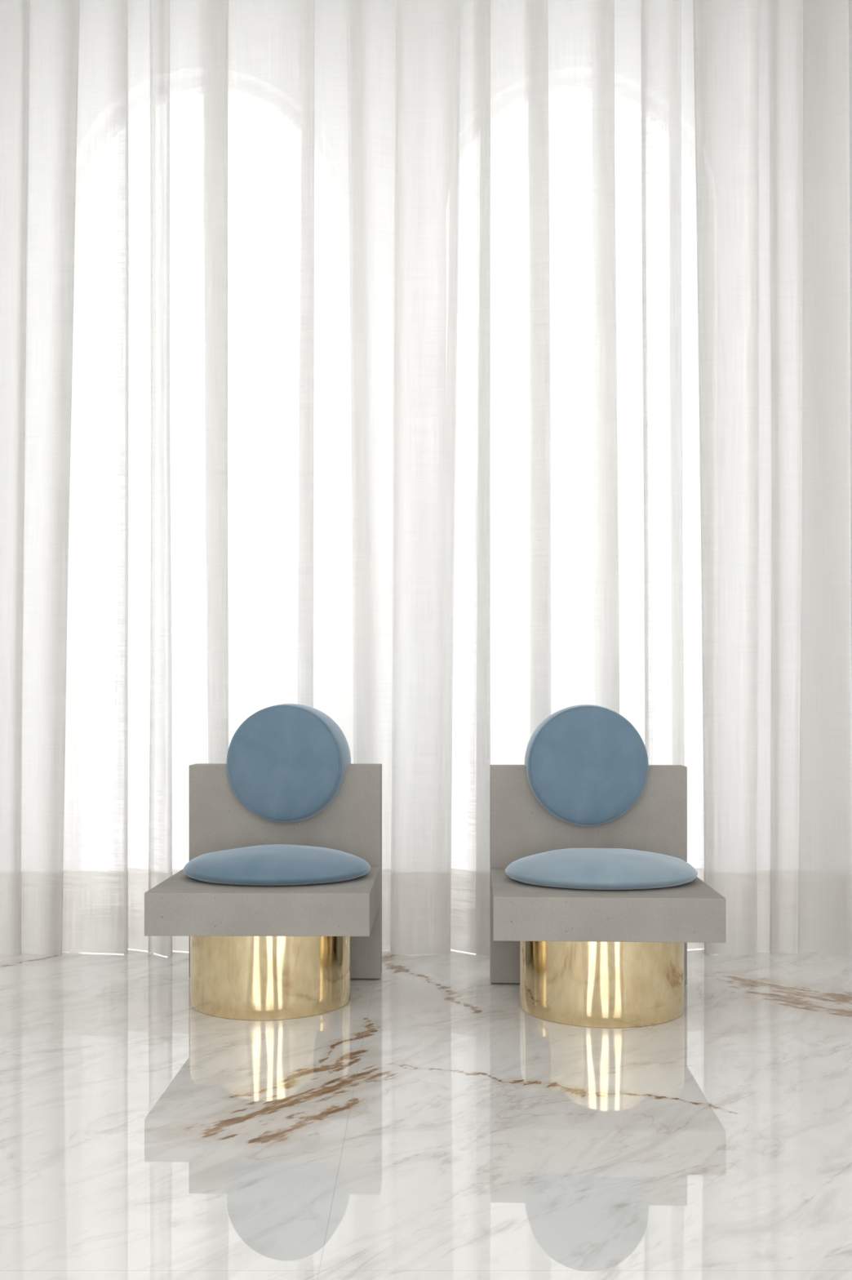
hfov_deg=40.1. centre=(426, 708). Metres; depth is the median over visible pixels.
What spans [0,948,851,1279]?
floor
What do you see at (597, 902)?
lounge chair
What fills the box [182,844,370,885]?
seat cushion
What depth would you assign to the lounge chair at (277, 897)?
3.51 m
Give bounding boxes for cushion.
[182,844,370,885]
[227,703,351,822]
[505,848,697,889]
[524,704,647,826]
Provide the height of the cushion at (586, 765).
0.396 m
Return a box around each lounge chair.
[144,703,382,1020]
[489,704,725,1027]
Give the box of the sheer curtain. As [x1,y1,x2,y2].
[0,0,851,955]
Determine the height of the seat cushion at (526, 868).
0.091 m
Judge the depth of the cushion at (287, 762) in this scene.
3.82 m
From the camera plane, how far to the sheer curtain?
4.29 m

